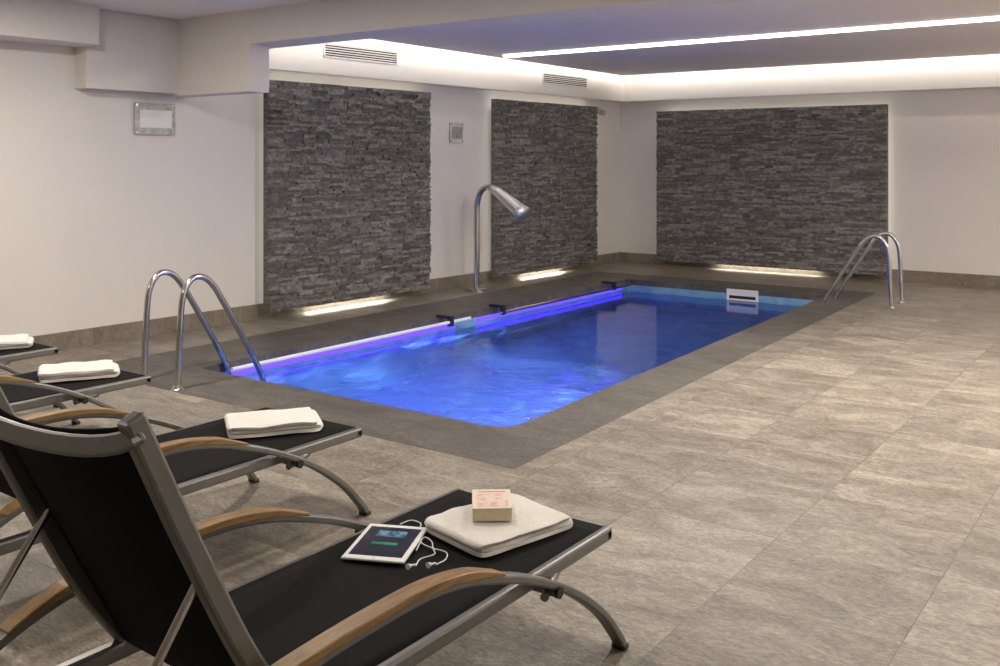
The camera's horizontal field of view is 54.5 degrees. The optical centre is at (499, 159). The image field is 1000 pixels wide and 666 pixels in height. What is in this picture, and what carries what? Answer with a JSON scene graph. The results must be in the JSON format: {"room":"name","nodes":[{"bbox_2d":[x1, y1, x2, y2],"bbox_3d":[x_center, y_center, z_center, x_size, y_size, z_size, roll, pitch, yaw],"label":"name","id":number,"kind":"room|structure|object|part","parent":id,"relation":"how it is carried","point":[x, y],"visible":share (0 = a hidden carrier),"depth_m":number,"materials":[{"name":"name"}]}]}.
{"room":"indoor swimming pool","nodes":[
{"label":"indoor swimming pool","id":0,"kind":"room"},
{"bbox_2d":[0,40,619,336],"bbox_3d":[-3.023,0.025,8.388,0.200,3.050,15.290,0,0,38],"label":"wall","id":1,"kind":"structure","parent":0,"point":[92,208],"depth_m":8.28,"materials":[{"name":"paint"}]},
{"bbox_2d":[134,102,174,134],"bbox_3d":[-2.953,-0.350,8.294,0.026,0.270,0.380,0,0,38],"label":"wall sign","id":2,"kind":"object","parent":1,"relation":"attached to","point":[149,118],"visible":1,"depth_m":8.28,"materials":[{"name":"white plastic"}]},
{"bbox_2d":[166,44,268,97],"bbox_3d":[-2.386,-0.740,8.156,1.092,0.380,0.200,0,0,36],"label":"beam","id":3,"kind":"structure","parent":1,"relation":"attached to","point":[244,68],"depth_m":7.95,"materials":[{"name":"white paint"}]},
{"bbox_2d":[31,252,620,350],"bbox_3d":[-2.932,1.430,8.322,0.025,0.140,15.283,0,0,38],"label":"baseboard","id":4,"kind":"structure","parent":1,"relation":"attached to","point":[73,339],"depth_m":8.75,"materials":[{"name":"stone"}]},
{"bbox_2d":[263,80,430,312],"bbox_3d":[-1.529,0.338,9.968,0.203,2.175,2.230,0,0,38],"label":"wall panel","id":5,"kind":"object","parent":1,"relation":"attached to","point":[347,205],"visible":0.99,"depth_m":9.76,"materials":[{"name":"grey stone"}]},
{"bbox_2d":[269,39,626,101],"bbox_3d":[-0.376,-1.175,11.441,0.200,0.650,7.234,0,0,38],"label":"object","id":6,"kind":"structure","parent":1,"relation":"attached to","point":[420,65],"depth_m":11.03,"materials":[{"name":"white paint"}]},
{"bbox_2d":[323,43,397,64],"bbox_3d":[-1.412,-1.090,9.947,0.012,0.150,1.040,0,0,38],"label":"air vent grille","id":7,"kind":"object","parent":6,"relation":"in","point":[332,50],"visible":0.91,"depth_m":9.92,"materials":[{"name":"metal"}]},
{"bbox_2d":[543,72,587,87],"bbox_3d":[0.872,-1.060,12.862,0.012,0.150,1.040,0,0,38],"label":"air vent grille","id":8,"kind":"object","parent":6,"relation":"in","point":[548,77],"visible":1,"depth_m":12.85,"materials":[{"name":"metal"}]},
{"bbox_2d":[449,122,462,142],"bbox_3d":[-0.515,-0.320,11.405,0.026,0.240,0.240,0,0,38],"label":"wall sign","id":9,"kind":"object","parent":1,"relation":"attached to","point":[456,129],"visible":1,"depth_m":11.39,"materials":[{"name":"plastic"}]},
{"bbox_2d":[491,99,597,277],"bbox_3d":[0.589,0.343,12.669,0.203,2.165,2.250,0,0,38],"label":"wall panel","id":10,"kind":"object","parent":1,"relation":"attached to","point":[543,155],"visible":0.99,"depth_m":12.49,"materials":[{"name":"grey stone"}]},
{"bbox_2d":[596,108,605,115],"bbox_3d":[1.414,-0.686,13.750,0.173,0.128,0.101,0,0,36],"label":"security camera","id":11,"kind":"object","parent":1,"relation":"attached to","point":[599,111],"visible":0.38,"depth_m":13.70,"materials":[{"name":"grey plastic"}]},
{"bbox_2d":[0,262,999,665],"bbox_3d":[1.202,1.525,5.341,10.900,0.050,15.470,0,0,36],"label":"floor","id":12,"kind":"structure","parent":0,"point":[827,494],"depth_m":4.27,"materials":[{"name":"tile"}]},
{"bbox_2d":[0,343,58,407],"bbox_3d":[-3.550,0.970,5.300,0.764,1.060,2.036,0,0,36],"label":"sun lounger","id":13,"kind":"object","parent":12,"relation":"on","point":[7,356],"visible":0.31,"depth_m":5.80,"materials":[{"name":"fabric"}]},
{"bbox_2d":[0,334,33,349],"bbox_3d":[-3.080,1.115,5.949,0.396,0.056,0.273,0,0,-24],"label":"towel","id":14,"kind":"object","parent":13,"relation":"on","point":[15,341],"visible":1,"depth_m":5.90,"materials":[{"name":"white fabric"}]},
{"bbox_3d":[-3.268,1.237,5.084,0.042,0.510,2.001,0,0,36],"label":"bow leg","id":15,"kind":"part","parent":13,"relation":"part of","materials":[{"name":"metal"}]},
{"bbox_3d":[-3.297,1.167,5.152,0.036,0.042,1.980,0,0,36],"label":"seat rail","id":16,"kind":"part","parent":13,"relation":"part of","materials":[{"name":"metal"}]},
{"bbox_2d":[0,370,150,423],"bbox_3d":[-2.700,0.970,4.514,0.764,1.060,2.036,0,0,36],"label":"sun lounger","id":17,"kind":"object","parent":12,"relation":"on","point":[23,391],"visible":0.7,"depth_m":4.85,"materials":[{"name":"metal"}]},
{"bbox_3d":[-2.472,1.010,4.223,0.048,0.082,0.899,0,0,36],"label":"armrest","id":18,"kind":"part","parent":17,"relation":"part of","materials":[{"name":"brown wood"}]},
{"bbox_3d":[-2.993,1.237,4.713,0.042,0.510,2.001,0,0,36],"label":"bow leg","id":19,"kind":"part","parent":17,"relation":"part of","materials":[{"name":"metal"}]},
{"bbox_3d":[-2.418,1.237,4.298,0.042,0.510,2.001,0,0,36],"label":"bow leg","id":20,"kind":"part","parent":17,"relation":"part of","materials":[{"name":"metal"}]},
{"bbox_2d":[38,360,119,382],"bbox_3d":[-2.236,1.114,5.155,0.396,0.057,0.272,0,0,-24],"label":"towel","id":21,"kind":"object","parent":17,"relation":"on","point":[68,371],"visible":1,"depth_m":5.07,"materials":[{"name":"white fabric"}]},
{"bbox_3d":[-2.446,1.167,4.366,0.036,0.042,1.980,0,0,36],"label":"seat rail","id":22,"kind":"part","parent":17,"relation":"part of","materials":[{"name":"metal"}]},
{"bbox_2d":[0,387,370,555],"bbox_3d":[-1.435,0.970,3.515,0.764,1.060,2.036,0,0,36],"label":"sun lounger","id":23,"kind":"object","parent":12,"relation":"on","point":[201,456],"visible":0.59,"depth_m":3.75,"materials":[{"name":"metal"}]},
{"bbox_3d":[-1.474,0.800,2.961,0.034,0.720,0.411,0,0,36],"label":"rail","id":24,"kind":"part","parent":23,"relation":"part of","materials":[{"name":"metal"}]},
{"bbox_3d":[-1.783,1.010,3.640,0.048,0.082,0.899,0,0,36],"label":"armrest","id":25,"kind":"part","parent":23,"relation":"part of","materials":[{"name":"brown wood"}]},
{"bbox_3d":[-1.207,1.010,3.224,0.048,0.082,0.899,0,0,36],"label":"armrest","id":26,"kind":"part","parent":23,"relation":"part of","materials":[{"name":"brown wood"}]},
{"bbox_3d":[-1.729,1.237,3.715,0.042,0.510,2.001,0,0,36],"label":"bow leg","id":27,"kind":"part","parent":23,"relation":"part of","materials":[{"name":"metal"}]},
{"bbox_3d":[-1.153,1.237,3.300,0.042,0.510,2.001,0,0,36],"label":"bow leg","id":28,"kind":"part","parent":23,"relation":"part of","materials":[{"name":"metal"}]},
{"bbox_3d":[-1.655,1.167,3.709,0.036,0.042,1.980,0,0,36],"label":"seat rail","id":29,"kind":"part","parent":23,"relation":"part of","materials":[{"name":"metal"}]},
{"bbox_2d":[224,407,322,438],"bbox_3d":[-0.970,1.117,4.156,0.396,0.053,0.272,0,0,-19],"label":"towel","id":30,"kind":"object","parent":23,"relation":"on","point":[261,423],"visible":1,"depth_m":4.08,"materials":[{"name":"white fabric"}]},
{"bbox_2d":[0,408,628,665],"bbox_3d":[-0.494,0.970,2.393,0.764,1.060,2.036,0,0,36],"label":"sun lounger","id":31,"kind":"object","parent":12,"relation":"on","point":[107,506],"visible":0.97,"depth_m":2.17,"materials":[{"name":"fabric"}]},
{"bbox_3d":[-1.007,0.800,2.180,0.034,0.720,0.411,0,0,36],"label":"rail","id":32,"kind":"part","parent":31,"relation":"part of","materials":[{"name":"metal"}]},
{"bbox_3d":[-0.892,0.495,1.841,0.636,0.072,0.081,0,0,36],"label":"head rail","id":33,"kind":"part","parent":31,"relation":"part of","materials":[{"name":"metal"}]},
{"bbox_3d":[-0.842,1.010,2.517,0.048,0.082,0.899,0,0,36],"label":"armrest","id":34,"kind":"part","parent":31,"relation":"part of","materials":[{"name":"brown wood"}]},
{"bbox_3d":[-0.787,1.237,2.592,0.042,0.510,2.001,0,0,36],"label":"bow leg","id":35,"kind":"part","parent":31,"relation":"part of","materials":[{"name":"metal"}]},
{"bbox_3d":[-0.533,0.800,1.839,0.034,0.720,0.411,0,0,36],"label":"rail","id":36,"kind":"part","parent":31,"relation":"part of","materials":[{"name":"metal"}]},
{"bbox_3d":[-0.714,1.167,2.586,0.036,0.042,1.980,0,0,36],"label":"seat rail","id":37,"kind":"part","parent":31,"relation":"part of","materials":[{"name":"metal"}]},
{"bbox_2d":[341,523,426,563],"bbox_3d":[-0.339,1.140,2.889,0.188,0.009,0.264,0,0,11],"label":"tablet computer","id":38,"kind":"object","parent":31,"relation":"on","point":[384,543],"visible":1,"depth_m":2.87,"materials":[{"name":"white plastic"}]},
{"bbox_2d":[375,530,407,537],"bbox_3d":[-0.328,1.135,2.946,0.090,0.001,0.045,0,0,11],"label":"picture","id":39,"kind":"object","parent":38,"relation":"on","point":[378,533],"depth_m":2.94},
{"bbox_3d":[-0.266,1.010,2.102,0.048,0.082,0.899,0,0,36],"label":"armrest","id":40,"kind":"part","parent":31,"relation":"part of","materials":[{"name":"brown wood"}]},
{"bbox_2d":[400,520,447,569],"bbox_3d":[-0.228,1.135,2.895,0.128,0.020,0.380,0,0,-9],"label":"earphones","id":41,"kind":"object","parent":31,"relation":"on","point":[428,564],"visible":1,"depth_m":2.79,"materials":[{"name":"white plastic"}]},
{"bbox_3d":[-0.212,1.237,2.177,0.042,0.510,2.001,0,0,36],"label":"bow leg","id":42,"kind":"part","parent":31,"relation":"part of","materials":[{"name":"metal"}]},
{"bbox_3d":[-0.240,1.167,2.245,0.036,0.042,1.980,0,0,36],"label":"seat rail","id":43,"kind":"part","parent":31,"relation":"part of","materials":[{"name":"metal"}]},
{"bbox_2d":[424,493,572,557],"bbox_3d":[-0.001,1.122,3.014,0.396,0.042,0.300,0,0,-40],"label":"towel","id":44,"kind":"object","parent":31,"relation":"on","point":[532,521],"visible":0.92,"depth_m":2.94,"materials":[{"name":"white fabric"}]},
{"bbox_2d":[472,489,512,520],"bbox_3d":[-0.026,1.080,3.040,0.122,0.039,0.170,0,0,-2],"label":"paperback book","id":45,"kind":"object","parent":44,"relation":"on","point":[487,504],"visible":1,"depth_m":2.98,"materials":[{"name":"paper"}]},
{"bbox_2d":[477,493,507,506],"bbox_3d":[-0.024,1.061,3.028,0.095,0.001,0.115,0,0,-2],"label":"picture","id":46,"kind":"object","parent":45,"relation":"on","point":[483,499],"depth_m":3.03},
{"bbox_2d":[114,272,874,468],"bbox_3d":[0.697,2.135,8.874,3.850,1.330,7.490,0,0,36],"label":"swimming pool","id":47,"kind":"object","parent":12,"relation":"in","point":[509,377],"visible":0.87,"depth_m":7.75,"materials":[{"name":"liquid"}]},
{"bbox_2d":[141,269,231,374],"bbox_3d":[-2.203,1.478,6.894,0.090,1.444,0.836,0,0,36],"label":"pool handrail","id":48,"kind":"object","parent":47,"relation":"attached to","point":[147,301],"visible":0.7,"depth_m":6.71,"materials":[{"name":"metal"}]},
{"bbox_2d":[171,273,265,390],"bbox_3d":[-1.891,1.478,6.644,0.090,1.444,0.836,0,0,36],"label":"pool handrail","id":49,"kind":"object","parent":47,"relation":"attached to","point":[177,386],"visible":0.87,"depth_m":6.43,"materials":[{"name":"metal"}]},
{"bbox_2d":[223,285,813,377],"bbox_3d":[0.820,2.184,8.810,2.724,1.231,6.450,0,0,36],"label":"basin","id":50,"kind":"object","parent":47,"relation":"in","point":[607,331],"depth_m":8.92,"materials":[{"name":"liquid"}]},
{"bbox_3d":[2.829,1.580,11.325,0.380,0.130,0.020,0,0,36],"label":"skimmer frame","id":51,"kind":"part","parent":47,"relation":"part of","materials":[{"name":"white plastic"}]},
{"bbox_2d":[821,234,895,308],"bbox_3d":[3.649,1.478,10.006,0.836,1.444,0.090,0,0,36],"label":"pool handrail","id":52,"kind":"object","parent":47,"relation":"attached to","point":[888,254],"visible":0.84,"depth_m":9.88,"materials":[{"name":"metal"}]},
{"bbox_2d":[834,232,906,303],"bbox_3d":[3.901,1.478,10.354,0.836,1.444,0.090,0,0,36],"label":"pool handrail","id":53,"kind":"object","parent":47,"relation":"attached to","point":[899,254],"visible":0.79,"depth_m":10.21,"materials":[{"name":"metal"}]},
{"bbox_2d":[466,184,530,291],"bbox_3d":[-0.028,0.887,10.944,0.830,1.225,0.240,0,0,36],"label":"shower","id":54,"kind":"object","parent":12,"relation":"on","point":[519,210],"visible":1,"depth_m":11.03,"materials":[{"name":"metal"}]},
{"bbox_2d":[59,0,999,75],"bbox_3d":[1.161,-1.400,5.371,11.200,0.400,15.670,0,0,36],"label":"ceiling","id":55,"kind":"structure","parent":0,"point":[755,17],"depth_m":9.20,"materials":[{"name":"paint"}]},
{"bbox_2d":[0,0,98,46],"bbox_3d":[-5.388,-1.200,4.934,0.340,0.600,6.919,0,0,38],"label":"bulkhead","id":56,"kind":"object","parent":55,"relation":"attached to","point":[47,22],"visible":1,"depth_m":7.27,"materials":[{"name":"paint"}]},
{"bbox_2d":[75,9,177,93],"bbox_3d":[-3.078,-1.035,8.027,0.160,0.930,0.827,0,0,38],"label":"ceiling beam","id":57,"kind":"object","parent":55,"relation":"attached to","point":[134,52],"visible":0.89,"depth_m":7.96,"materials":[{"name":"paint"}]},
{"bbox_2d":[178,0,752,50],"bbox_3d":[1.448,-1.215,5.472,10.452,0.570,0.330,0,0,36],"label":"ceiling beam","id":58,"kind":"structure","parent":55,"relation":"attached to","point":[320,21],"depth_m":7.02,"materials":[{"name":"white paint"}]},
{"bbox_2d":[503,16,999,57],"bbox_3d":[3.725,-1.186,8.456,9.050,0.028,0.055,0,0,36],"label":"recessed light","id":59,"kind":"object","parent":55,"relation":"in","point":[985,19],"visible":1,"depth_m":9.25,"materials":[{"name":"white plastic"}]},
{"bbox_2d":[625,54,999,101],"bbox_3d":[5.912,-1.175,11.234,9.953,0.650,0.200,0,0,36],"label":"soffit","id":60,"kind":"structure","parent":55,"relation":"attached to","point":[975,71],"depth_m":12.40,"materials":[{"name":"white paint"}]},
{"bbox_2d":[620,88,999,275],"bbox_3d":[5.948,0.025,11.455,10.553,3.050,0.200,0,0,36],"label":"wall","id":61,"kind":"structure","parent":0,"point":[944,145],"depth_m":11.88,"materials":[{"name":"paint"}]},
{"bbox_2d":[656,104,887,275],"bbox_3d":[3.544,0.367,12.940,3.130,2.115,0.203,0,0,36],"label":"wall panel","id":62,"kind":"object","parent":61,"relation":"attached to","point":[798,188],"visible":1,"depth_m":12.79,"materials":[{"name":"grey stone"}]},
{"bbox_2d":[621,252,999,287],"bbox_3d":[5.892,1.430,11.357,10.128,0.140,0.025,0,0,36],"label":"baseboard","id":63,"kind":"structure","parent":61,"relation":"attached to","point":[993,281],"depth_m":12.14,"materials":[{"name":"stone"}]}
]}

